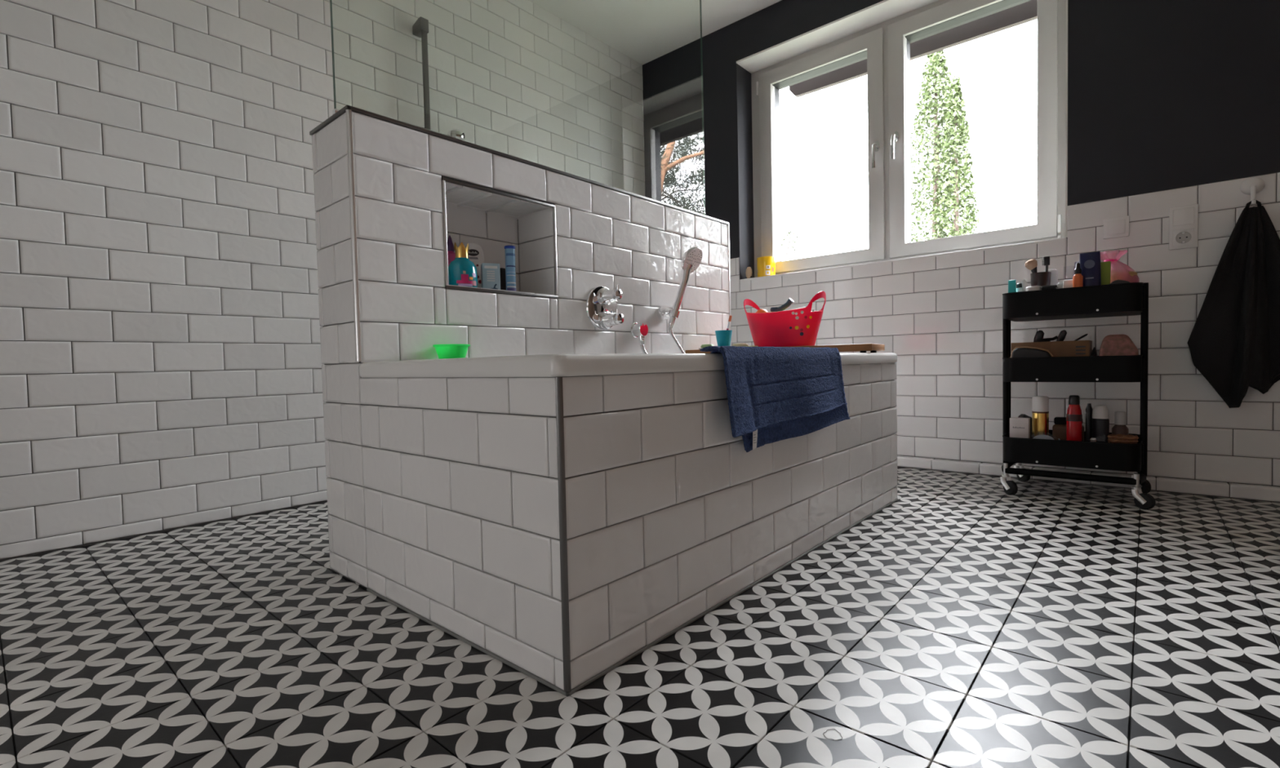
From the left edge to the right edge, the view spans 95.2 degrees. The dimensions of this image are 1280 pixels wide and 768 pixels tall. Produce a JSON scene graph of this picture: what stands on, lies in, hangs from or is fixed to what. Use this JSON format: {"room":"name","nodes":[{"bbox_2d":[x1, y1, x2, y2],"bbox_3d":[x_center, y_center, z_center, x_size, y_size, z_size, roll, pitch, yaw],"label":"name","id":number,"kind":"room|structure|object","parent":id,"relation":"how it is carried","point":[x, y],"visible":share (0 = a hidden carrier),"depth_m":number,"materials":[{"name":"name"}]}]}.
{"room":"bathroom","nodes":[
{"label":"bathroom","id":0,"kind":"room"},
{"bbox_2d":[0,0,644,561],"bbox_3d":[-1.173,-0.805,2.707,0.151,2.767,4.155,0,3,41],"label":"wall","id":1,"kind":"structure","parent":0,"point":[161,364],"depth_m":2.10,"materials":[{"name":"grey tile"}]},
{"bbox_2d":[412,17,465,141],"bbox_3d":[-0.944,-0.980,2.772,0.248,1.402,0.094,-3,3,-42],"label":"shower column","id":2,"kind":"structure","parent":1,"relation":"attached to","point":[420,28],"depth_m":2.69,"materials":[{"name":"matte black metal"},{"name":"chrome"}]},
{"bbox_2d":[309,104,731,588],"bbox_3d":[-0.222,-0.116,2.144,0.235,1.185,1.702,0,3,41],"label":"wall partition","id":3,"kind":"structure","parent":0,"point":[390,194],"depth_m":1.66,"materials":[{"name":"grey tile"}]},
{"bbox_2d":[447,235,455,266],"bbox_3d":[-0.580,-0.364,1.791,0.058,0.182,0.058,0,3,41],"label":"shampoo bottle","id":4,"kind":"object","parent":3,"relation":"on","point":[451,254],"visible":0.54,"depth_m":1.78,"materials":[{"name":"pink"}]},
{"bbox_2d":[448,242,477,287],"bbox_3d":[-0.522,-0.343,1.716,0.085,0.142,0.085,0,3,41],"label":"bottle","id":5,"kind":"object","parent":3,"relation":"in","point":[462,272],"visible":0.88,"depth_m":1.69,"materials":[{"name":"teal plastic"}]},
{"bbox_2d":[456,280,472,284],"bbox_3d":[-0.503,-0.294,1.683,0.048,0.009,0.008,-2,2,-27],"label":"print","id":6,"kind":"object","parent":5,"relation":"on","point":[458,282],"depth_m":1.68,"materials":[{"name":"pink paper"}]},
{"bbox_2d":[461,274,468,280],"bbox_3d":[-0.503,-0.306,1.680,0.021,0.018,0.002,-2,2,-25],"label":"print","id":7,"kind":"object","parent":5,"relation":"on","point":[464,277],"depth_m":1.68,"materials":[{"name":"pink"}]},
{"bbox_2d":[457,284,472,286],"bbox_3d":[-0.502,-0.285,1.683,0.040,0.006,0.005,-2,2,-27],"label":"print","id":8,"kind":"object","parent":5,"relation":"on","point":[463,285],"depth_m":1.68,"materials":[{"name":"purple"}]},
{"bbox_2d":[463,242,484,288],"bbox_3d":[-0.528,-0.360,1.845,0.072,0.168,0.036,-2,2,-23],"label":"lotion bottle","id":9,"kind":"object","parent":3,"relation":"on","point":[476,255],"visible":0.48,"depth_m":1.83,"materials":[{"name":"white plastic"}]},
{"bbox_2d":[480,262,500,289],"bbox_3d":[-0.454,-0.320,1.779,0.053,0.088,0.045,-2,2,-20],"label":"box","id":10,"kind":"object","parent":3,"relation":"on","point":[490,273],"visible":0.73,"depth_m":1.76,"materials":[{"name":"blue cardboard"}]},
{"bbox_2d":[499,267,506,290],"bbox_3d":[-0.456,-0.332,1.940,0.023,0.102,0.026,0,3,41],"label":"case","id":11,"kind":"object","parent":3,"relation":"in","point":[503,279],"visible":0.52,"depth_m":1.93,"materials":[{"name":"black plastic"}]},
{"bbox_2d":[504,245,516,291],"bbox_3d":[-0.408,-0.356,1.840,0.035,0.154,0.035,0,3,41],"label":"tube","id":12,"kind":"object","parent":3,"relation":"on","point":[510,263],"visible":0.9,"depth_m":1.83,"materials":[{"name":"blue plastic"}]},
{"bbox_2d":[329,0,705,215],"bbox_3d":[-0.247,-1.322,2.040,0.018,1.236,1.614,0,3,41],"label":"screen","id":13,"kind":"object","parent":3,"relation":"on","point":[335,110],"visible":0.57,"depth_m":2.64,"materials":[{"name":"clear glass"}]},
{"bbox_2d":[586,284,624,330],"bbox_3d":[-0.101,-0.267,2.037,0.092,0.156,0.156,0,3,41],"label":"faucet","id":14,"kind":"object","parent":3,"relation":"attached to","point":[602,306],"visible":1,"depth_m":2.03,"materials":[{"name":"silver metal"}]},
{"bbox_2d":[630,322,648,344],"bbox_3d":[-0.001,-0.190,2.190,0.044,0.084,0.058,0,3,41],"label":"outlet","id":15,"kind":"object","parent":3,"relation":"attached to","point":[640,331],"visible":1,"depth_m":2.18,"materials":[{"name":"silver metal"}]},
{"bbox_2d":[657,306,679,320],"bbox_3d":[0.118,-0.278,2.294,0.086,0.056,0.056,0,3,41],"label":"holder","id":16,"kind":"object","parent":3,"relation":"attached to","point":[664,313],"visible":0.98,"depth_m":2.29,"materials":[{"name":"silver metal"}]},
{"bbox_2d":[0,466,1279,767],"bbox_3d":[0.375,0.548,1.437,4.069,0.121,4.155,0,3,41],"label":"floor","id":17,"kind":"structure","parent":0,"point":[966,622],"depth_m":1.08,"materials":[{"name":"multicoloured tile"}]},
{"bbox_2d":[359,363,897,696],"bbox_3d":[0.151,0.215,1.837,0.739,0.528,1.698,0,3,41],"label":"surround","id":18,"kind":"object","parent":17,"relation":"on","point":[561,530],"visible":0.88,"depth_m":1.17,"materials":[{"name":"grey tile"}]},
{"bbox_2d":[359,352,897,377],"bbox_3d":[0.151,0.132,1.833,0.743,0.436,1.706,0,3,41],"label":"bathtub","id":19,"kind":"object","parent":18,"relation":"on","point":[569,365],"visible":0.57,"depth_m":1.11,"materials":[{"name":"white ceramic"}]},
{"bbox_2d":[432,344,470,359],"bbox_3d":[-0.505,-0.084,1.570,0.095,0.042,0.095,0,3,41],"label":"bowl","id":20,"kind":"object","parent":19,"relation":"on","point":[443,351],"visible":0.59,"depth_m":1.54,"materials":[{"name":"green plastic"}]},
{"bbox_2d":[640,246,702,353],"bbox_3d":[0.127,-0.212,2.248,0.289,0.632,0.099,-2,2,-25],"label":"shower","id":21,"kind":"object","parent":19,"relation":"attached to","point":[691,259],"visible":0.65,"depth_m":2.27,"materials":[{"name":"silver metal"}]},
{"bbox_2d":[699,346,849,452],"bbox_3d":[0.391,0.024,1.534,0.102,0.244,0.699,0,3,41],"label":"bath towel","id":22,"kind":"object","parent":19,"relation":"hanging from","point":[775,394],"visible":1,"depth_m":1.45,"materials":[{"name":"blue fabric"}]},
{"bbox_2d":[685,343,884,353],"bbox_3d":[0.559,-0.129,2.322,0.733,0.032,0.235,0,2,33],"label":"tray","id":23,"kind":"object","parent":19,"relation":"on","point":[862,348],"visible":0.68,"depth_m":2.08,"materials":[{"name":"brown wood"}]},
{"bbox_2d":[715,329,732,346],"bbox_3d":[0.348,-0.179,2.407,0.070,0.080,0.075,0,3,41],"label":"cup","id":24,"kind":"object","parent":23,"relation":"on","point":[723,338],"visible":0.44,"depth_m":2.38,"materials":[{"name":"teal plastic"}]},
{"bbox_2d":[726,315,732,329],"bbox_3d":[0.358,-0.213,2.390,0.015,0.128,0.076,-2,2,-19],"label":"toothbrush","id":25,"kind":"object","parent":24,"relation":"in","point":[730,317],"visible":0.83,"depth_m":2.37,"materials":[{"name":"red"}]},
{"bbox_2d":[743,291,826,346],"bbox_3d":[0.569,-0.246,2.311,0.333,0.209,0.245,0,3,41],"label":"basket","id":26,"kind":"object","parent":23,"relation":"on","point":[797,326],"visible":0.95,"depth_m":2.21,"materials":[{"name":"red plastic"}]},
{"bbox_2d":[755,308,768,313],"bbox_3d":[0.492,-0.273,2.356,0.060,0.060,0.060,0,3,41],"label":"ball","id":27,"kind":"object","parent":26,"relation":"in","point":[762,310],"visible":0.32,"depth_m":2.34,"materials":[{"name":"orange"}]},
{"bbox_2d":[769,297,794,312],"bbox_3d":[0.553,-0.290,2.324,0.126,0.095,0.041,0,3,41],"label":"scoop","id":28,"kind":"object","parent":26,"relation":"in","point":[789,301],"visible":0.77,"depth_m":2.30,"materials":[{"name":"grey plastic"}]},
{"bbox_3d":[0.279,-0.144,2.420,0.072,0.011,0.059,0,3,41],"label":"soap dish","id":29,"kind":"object","parent":23,"relation":"on","visible":0},
{"bbox_2d":[700,344,714,347],"bbox_3d":[0.279,-0.155,2.420,0.055,0.020,0.046,0,3,41],"label":"soap bar","id":30,"kind":"object","parent":29,"relation":"on","point":[702,345],"visible":0.65,"depth_m":2.40,"materials":[{"name":"green"}]},
{"bbox_3d":[0.401,-0.144,2.342,0.086,0.011,0.069,0,3,41],"label":"soap dish","id":31,"kind":"object","parent":23,"relation":"on","visible":0},
{"bbox_2d":[731,343,748,346],"bbox_3d":[0.401,-0.154,2.342,0.066,0.018,0.053,0,3,41],"label":"soap bar","id":32,"kind":"object","parent":31,"relation":"on","point":[733,344],"visible":0.69,"depth_m":2.32,"materials":[{"name":"beige"}]},
{"bbox_2d":[1000,282,1155,510],"bbox_3d":[1.691,0.031,2.277,0.479,0.795,0.381,0,3,41],"label":"trolley","id":33,"kind":"object","parent":17,"relation":"on","point":[1130,299],"visible":0.99,"depth_m":2.14,"materials":[{"name":"black painted metal"},{"name":"polished steel"},{"name":"black rubber"}]},
{"bbox_2d":[1008,280,1016,293],"bbox_3d":[1.484,-0.339,2.330,0.026,0.152,0.026,0,3,41],"label":"tube","id":34,"kind":"object","parent":33,"relation":"on","point":[1011,283],"visible":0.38,"depth_m":2.32,"materials":[{"name":"teal plastic"}]},
{"bbox_2d":[1016,283,1022,292],"bbox_3d":[1.519,-0.333,2.333,0.030,0.138,0.030,0,3,41],"label":"jar","id":35,"kind":"object","parent":33,"relation":"on","point":[1019,286],"visible":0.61,"depth_m":2.32,"materials":[{"name":"white plastic"}]},
{"bbox_2d":[1009,417,1030,438],"bbox_3d":[1.508,0.217,2.320,0.064,0.165,0.041,0,3,41],"label":"box","id":36,"kind":"object","parent":33,"relation":"on","point":[1019,427],"visible":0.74,"depth_m":2.30,"materials":[{"name":"grey cardboard"}]},
{"bbox_2d":[1017,413,1031,438],"bbox_3d":[1.604,0.209,2.434,0.085,0.168,0.104,0,3,41],"label":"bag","id":37,"kind":"object","parent":33,"relation":"on","point":[1022,415],"visible":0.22,"depth_m":2.41,"materials":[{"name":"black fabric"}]},
{"bbox_2d":[1021,280,1028,291],"bbox_3d":[1.531,-0.339,2.309,0.042,0.148,0.031,0,3,41],"label":"pump bottle","id":38,"kind":"object","parent":33,"relation":"on","point":[1024,284],"visible":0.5,"depth_m":2.31,"materials":[{"name":"white plastic"}]},
{"bbox_2d":[1010,346,1053,357],"bbox_3d":[1.524,-0.081,2.276,0.141,0.132,0.040,0,3,41],"label":"pouch","id":39,"kind":"object","parent":33,"relation":"on","point":[1024,351],"visible":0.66,"depth_m":2.26,"materials":[{"name":"black leather"}]},
{"bbox_2d":[1026,285,1041,291],"bbox_3d":[1.522,-0.318,2.259,0.051,0.114,0.051,0,3,41],"label":"jar","id":40,"kind":"object","parent":33,"relation":"on","point":[1037,287],"visible":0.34,"depth_m":2.24,"materials":[{"name":"white plastic"}]},
{"bbox_2d":[1031,395,1048,438],"bbox_3d":[1.586,0.173,2.316,0.055,0.249,0.055,0,3,41],"label":"can","id":41,"kind":"object","parent":33,"relation":"on","point":[1040,404],"visible":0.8,"depth_m":2.29,"materials":[{"name":"gold metal"}]},
{"bbox_2d":[1030,271,1051,289],"bbox_3d":[1.574,-0.349,2.297,0.068,0.172,0.068,0,3,41],"label":"cup","id":42,"kind":"object","parent":33,"relation":"on","point":[1041,278],"visible":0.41,"depth_m":2.27,"materials":[{"name":"black"}]},
{"bbox_2d":[1025,259,1037,273],"bbox_3d":[1.554,-0.384,2.299,0.067,0.214,0.043,0,3,41],"label":"brush","id":43,"kind":"object","parent":42,"relation":"in","point":[1031,264],"visible":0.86,"depth_m":2.29,"materials":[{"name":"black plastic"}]},
{"bbox_2d":[1041,256,1049,271],"bbox_3d":[1.584,-0.387,2.280,0.025,0.217,0.019,0,3,41],"label":"brush","id":44,"kind":"object","parent":42,"relation":"in","point":[1046,259],"visible":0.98,"depth_m":2.27,"materials":[{"name":"black plastic"}]},
{"bbox_2d":[1041,284,1057,289],"bbox_3d":[1.558,-0.316,2.221,0.048,0.112,0.044,0,3,41],"label":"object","id":45,"kind":"object","parent":33,"relation":"on","point":[1053,286],"visible":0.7,"depth_m":2.20,"materials":[{"name":"black plastic"}]},
{"bbox_2d":[1043,268,1057,285],"bbox_3d":[1.636,-0.361,2.329,0.045,0.190,0.030,0,3,41],"label":"carton","id":46,"kind":"object","parent":33,"relation":"on","point":[1054,274],"visible":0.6,"depth_m":2.31,"materials":[{"name":"white cardboard"}]},
{"bbox_2d":[1011,340,1092,356],"bbox_3d":[1.634,-0.093,2.324,0.250,0.149,0.138,0,3,41],"label":"box","id":47,"kind":"object","parent":33,"relation":"on","point":[1075,348],"visible":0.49,"depth_m":2.24,"materials":[{"name":"brown wood"}]},
{"bbox_2d":[1033,330,1044,342],"bbox_3d":[1.579,-0.126,2.352,0.035,0.178,0.083,-2,2,-10],"label":"hairbrush","id":48,"kind":"object","parent":47,"relation":"in","point":[1039,335],"visible":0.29,"depth_m":2.32,"materials":[{"name":"black plastic"}]},
{"bbox_2d":[1037,335,1057,342],"bbox_3d":[1.602,-0.169,2.322,0.023,0.043,0.101,-3,3,-41],"label":"hair clip","id":49,"kind":"object","parent":47,"relation":"on","point":[1046,340],"visible":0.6,"depth_m":2.31,"materials":[{"name":"black plastic"}]},
{"bbox_2d":[1056,329,1066,341],"bbox_3d":[1.632,-0.134,2.305,0.032,0.156,0.086,-2,2,-14],"label":"hairbrush","id":50,"kind":"object","parent":47,"relation":"in","point":[1062,335],"visible":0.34,"depth_m":2.27,"materials":[{"name":"black plastic"}]},
{"bbox_2d":[1075,333,1088,340],"bbox_3d":[1.704,-0.160,2.308,0.103,0.072,0.032,0,3,41],"label":"hairbrush","id":51,"kind":"object","parent":47,"relation":"in","point":[1086,335],"visible":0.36,"depth_m":2.28,"materials":[{"name":"black plastic"}]},
{"bbox_2d":[1056,282,1062,288],"bbox_3d":[1.632,-0.328,2.262,0.052,0.127,0.043,0,3,41],"label":"pot","id":52,"kind":"object","parent":33,"relation":"on","point":[1060,285],"visible":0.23,"depth_m":2.25,"materials":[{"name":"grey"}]},
{"bbox_2d":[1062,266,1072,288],"bbox_3d":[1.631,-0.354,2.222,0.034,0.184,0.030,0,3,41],"label":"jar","id":53,"kind":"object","parent":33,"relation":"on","point":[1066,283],"visible":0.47,"depth_m":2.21,"materials":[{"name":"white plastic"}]},
{"bbox_2d":[1062,280,1072,288],"bbox_3d":[1.631,-0.328,2.223,0.034,0.132,0.030,0,3,41],"label":"box","id":54,"kind":"object","parent":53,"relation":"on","point":[1066,283],"depth_m":2.21,"materials":[{"name":"cardboard"}]},
{"bbox_2d":[1052,417,1084,441],"bbox_3d":[1.699,0.214,2.320,0.100,0.162,0.050,0,3,41],"label":"bottle","id":55,"kind":"object","parent":33,"relation":"on","point":[1059,428],"visible":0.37,"depth_m":2.32,"materials":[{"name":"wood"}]},
{"bbox_2d":[1033,431,1105,442],"bbox_3d":[1.591,0.214,2.186,0.238,0.064,0.008,0,3,41],"label":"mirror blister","id":56,"kind":"object","parent":33,"relation":"on","point":[1038,437],"visible":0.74,"depth_m":2.23,"materials":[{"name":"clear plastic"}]},
{"bbox_2d":[1033,435,1053,439],"bbox_3d":[1.541,0.220,2.234,0.074,0.052,0.002,0,3,41],"label":"mirror","id":57,"kind":"object","parent":56,"relation":"attached to","point":[1039,437],"depth_m":2.23,"materials":[{"name":"grey mirror"}]},
{"bbox_2d":[1002,429,1142,471],"bbox_3d":[1.693,0.251,2.295,0.424,0.098,0.348,0,3,41],"label":"tray","id":58,"kind":"object","parent":33,"relation":"on","point":[1074,454],"depth_m":2.15,"materials":[{"name":"black metal"}]},
{"bbox_2d":[1002,355,1142,382],"bbox_3d":[1.686,-0.061,2.284,0.424,0.094,0.348,0,3,41],"label":"tray","id":59,"kind":"object","parent":33,"relation":"on","point":[1129,368],"depth_m":2.14,"materials":[{"name":"black metal"}]},
{"bbox_2d":[1002,282,1143,321],"bbox_3d":[1.680,-0.311,2.275,0.424,0.098,0.348,0,3,41],"label":"tray","id":60,"kind":"object","parent":33,"relation":"on","point":[1119,300],"depth_m":2.14,"materials":[{"name":"black metal"}]},
{"bbox_2d":[1066,395,1082,441],"bbox_3d":[1.649,0.171,2.221,0.050,0.258,0.050,0,3,41],"label":"bottle","id":61,"kind":"object","parent":33,"relation":"on","point":[1073,415],"visible":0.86,"depth_m":2.20,"materials":[{"name":"red paint"}]},
{"bbox_2d":[1072,262,1083,287],"bbox_3d":[1.627,-0.355,2.172,0.030,0.190,0.030,0,3,41],"label":"bottle","id":62,"kind":"object","parent":33,"relation":"on","point":[1077,279],"visible":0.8,"depth_m":2.16,"materials":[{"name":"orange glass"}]},
{"bbox_2d":[1085,403,1093,441],"bbox_3d":[1.733,0.186,2.256,0.022,0.222,0.022,0,3,41],"label":"bottle","id":63,"kind":"object","parent":33,"relation":"on","point":[1089,409],"visible":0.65,"depth_m":2.25,"materials":[{"name":"black plastic"}]},
{"bbox_2d":[1079,251,1101,286],"bbox_3d":[1.671,-0.374,2.172,0.068,0.226,0.048,0,3,41],"label":"box","id":64,"kind":"object","parent":33,"relation":"on","point":[1090,263],"visible":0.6,"depth_m":2.16,"materials":[{"name":"blue cardboard"}]},
{"bbox_2d":[1089,437,1096,442],"bbox_3d":[1.667,0.250,2.150,0.019,0.104,0.019,0,3,41],"label":"stopper","id":65,"kind":"object","parent":33,"relation":"in","point":[1092,439],"visible":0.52,"depth_m":2.14,"materials":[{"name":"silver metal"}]},
{"bbox_2d":[1090,346,1097,355],"bbox_3d":[1.708,-0.078,2.197,0.023,0.121,0.060,0,3,41],"label":"case","id":66,"kind":"object","parent":33,"relation":"on","point":[1094,353],"visible":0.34,"depth_m":2.18,"materials":[{"name":"black plastic"}]},
{"bbox_2d":[1091,404,1109,442],"bbox_3d":[1.740,0.188,2.209,0.052,0.220,0.052,0,3,41],"label":"bottle","id":67,"kind":"object","parent":33,"relation":"on","point":[1100,421],"visible":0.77,"depth_m":2.19,"materials":[{"name":"grey plastic"}]},
{"bbox_2d":[1100,261,1111,284],"bbox_3d":[1.732,-0.358,2.187,0.044,0.190,0.048,0,3,41],"label":"box","id":68,"kind":"object","parent":33,"relation":"on","point":[1105,267],"visible":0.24,"depth_m":2.16,"materials":[{"name":"green cardboard"}]},
{"bbox_2d":[1098,334,1138,355],"bbox_3d":[1.768,-0.100,2.165,0.126,0.167,0.122,0,3,41],"label":"pouch","id":69,"kind":"object","parent":33,"relation":"on","point":[1111,344],"visible":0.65,"depth_m":2.13,"materials":[{"name":"pink fabric"}]},
{"bbox_2d":[1110,280,1129,284],"bbox_3d":[1.733,-0.321,2.120,0.110,0.114,0.104,0,3,41],"label":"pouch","id":70,"kind":"object","parent":33,"relation":"on","point":[1117,282],"visible":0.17,"depth_m":2.10,"materials":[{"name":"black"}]},
{"bbox_2d":[1111,411,1128,435],"bbox_3d":[1.803,0.200,2.195,0.049,0.194,0.049,0,3,41],"label":"bottle","id":71,"kind":"object","parent":33,"relation":"on","point":[1120,428],"visible":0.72,"depth_m":2.18,"materials":[{"name":"brown"}]},
{"bbox_2d":[1103,258,1137,283],"bbox_3d":[1.819,-0.389,2.230,0.120,0.236,0.120,-2,2,-11],"label":"bag","id":72,"kind":"object","parent":33,"relation":"on","point":[1129,276],"visible":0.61,"depth_m":2.19,"materials":[{"name":"pink plastic"}]},
{"bbox_2d":[1106,434,1138,444],"bbox_3d":[1.765,0.244,2.138,0.090,0.115,0.086,0,3,41],"label":"wicker basket","id":73,"kind":"object","parent":33,"relation":"on","point":[1112,438],"visible":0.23,"depth_m":2.11,"materials":[{"name":"brown wicker"}]},
{"bbox_2d":[528,0,782,65],"bbox_3d":[0.313,-2.151,1.342,4.069,0.150,4.155,0,3,41],"label":"ceiling","id":74,"kind":"structure","parent":0,"point":[644,31],"depth_m":3.43,"materials":[{"name":"white paint"}]},
{"bbox_2d":[642,0,1279,486],"bbox_3d":[1.613,-0.874,2.851,4.069,2.767,0.321,0,3,41],"label":"wall","id":75,"kind":"structure","parent":0,"point":[1169,104],"depth_m":2.43,"materials":[{"name":"white tile"}]},
{"bbox_2d":[745,266,751,278],"bbox_3d":[0.659,-0.672,3.529,0.040,0.070,0.036,0,3,41],"label":"brush","id":76,"kind":"object","parent":75,"relation":"on","point":[748,270],"visible":1,"depth_m":3.51,"materials":[{"name":"beige wood"}]},
{"bbox_2d":[756,256,775,277],"bbox_3d":[0.751,-0.692,3.478,0.108,0.116,0.108,0,3,41],"label":"tin","id":77,"kind":"object","parent":75,"relation":"on","point":[766,264],"visible":0.8,"depth_m":3.43,"materials":[{"name":"yellow metal"}]},
{"bbox_2d":[751,0,1066,277],"bbox_3d":[1.312,-1.276,3.122,1.598,1.284,0.172,0,3,41],"label":"window","id":78,"kind":"structure","parent":75,"relation":"in","point":[886,46],"depth_m":3.08,"materials":[{"name":"grey plastic"}]},
{"bbox_2d":[788,0,1037,97],"bbox_3d":[2.047,-1.957,2.832,4.000,0.188,0.310,0,3,41],"label":"roof eave","id":79,"kind":"object","parent":75,"relation":"attached to","point":[1025,12],"visible":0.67,"depth_m":3.28,"materials":[{"name":"grey"}]},
{"bbox_2d":[896,455,1279,502],"bbox_3d":[1.521,0.395,2.755,3.869,0.061,0.059,0,3,41],"label":"baseboard","id":80,"kind":"structure","parent":75,"relation":"attached to","point":[1187,486],"depth_m":2.34,"materials":[{"name":"grey tile"}]},
{"bbox_2d":[1103,215,1128,239],"bbox_3d":[1.930,-0.634,2.369,0.081,0.081,0.012,0,3,41],"label":"light switch","id":81,"kind":"object","parent":75,"relation":"attached to","point":[1117,227],"visible":1,"depth_m":2.36,"materials":[{"name":"white plastic"}]},
{"bbox_2d":[1168,204,1198,249],"bbox_3d":[2.081,-0.600,2.239,0.081,0.162,0.013,0,3,41],"label":"wall socket","id":82,"kind":"object","parent":75,"relation":"attached to","point":[1183,220],"visible":1,"depth_m":2.23,"materials":[{"name":"white plastic"}]},
{"bbox_2d":[1187,199,1279,408],"bbox_3d":[2.199,-0.285,2.101,0.336,0.751,0.088,0,3,41],"label":"towel","id":83,"kind":"object","parent":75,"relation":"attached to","point":[1233,342],"visible":1,"depth_m":2.10,"materials":[{"name":"black fabric"}]},
{"bbox_2d":[1240,177,1264,205],"bbox_3d":[2.203,-0.694,2.101,0.062,0.107,0.053,0,3,41],"label":"wall hook","id":84,"kind":"object","parent":75,"relation":"attached to","point":[1252,186],"visible":1,"depth_m":2.10,"materials":[{"name":"white plastic"}]},
{"bbox_2d":[1240,177,1264,195],"bbox_3d":[2.212,-0.717,2.110,0.062,0.062,0.027,0,3,41],"label":"cup","id":85,"kind":"object","parent":84,"relation":"on","point":[1254,185],"depth_m":2.10,"materials":[{"name":"white plastic"}]},
{"label":"outside","id":86,"kind":"structure","parent":0,"visible":0},
{"bbox_3d":[20.462,-0.339,24.669,80.000,0.100,57.200,0,3,41],"label":"ground","id":87,"kind":"structure","parent":86,"visible":0},
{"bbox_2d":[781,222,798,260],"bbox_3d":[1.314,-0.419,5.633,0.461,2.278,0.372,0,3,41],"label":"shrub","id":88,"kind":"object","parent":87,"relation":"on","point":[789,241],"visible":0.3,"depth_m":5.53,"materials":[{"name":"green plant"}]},
{"bbox_2d":[911,49,981,241],"bbox_3d":[3.425,-1.627,6.699,1.154,4.519,1.137,0,3,41],"label":"tree","id":89,"kind":"object","parent":87,"relation":"on","point":[954,139],"visible":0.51,"depth_m":6.46,"materials":[{"name":"green plant"}]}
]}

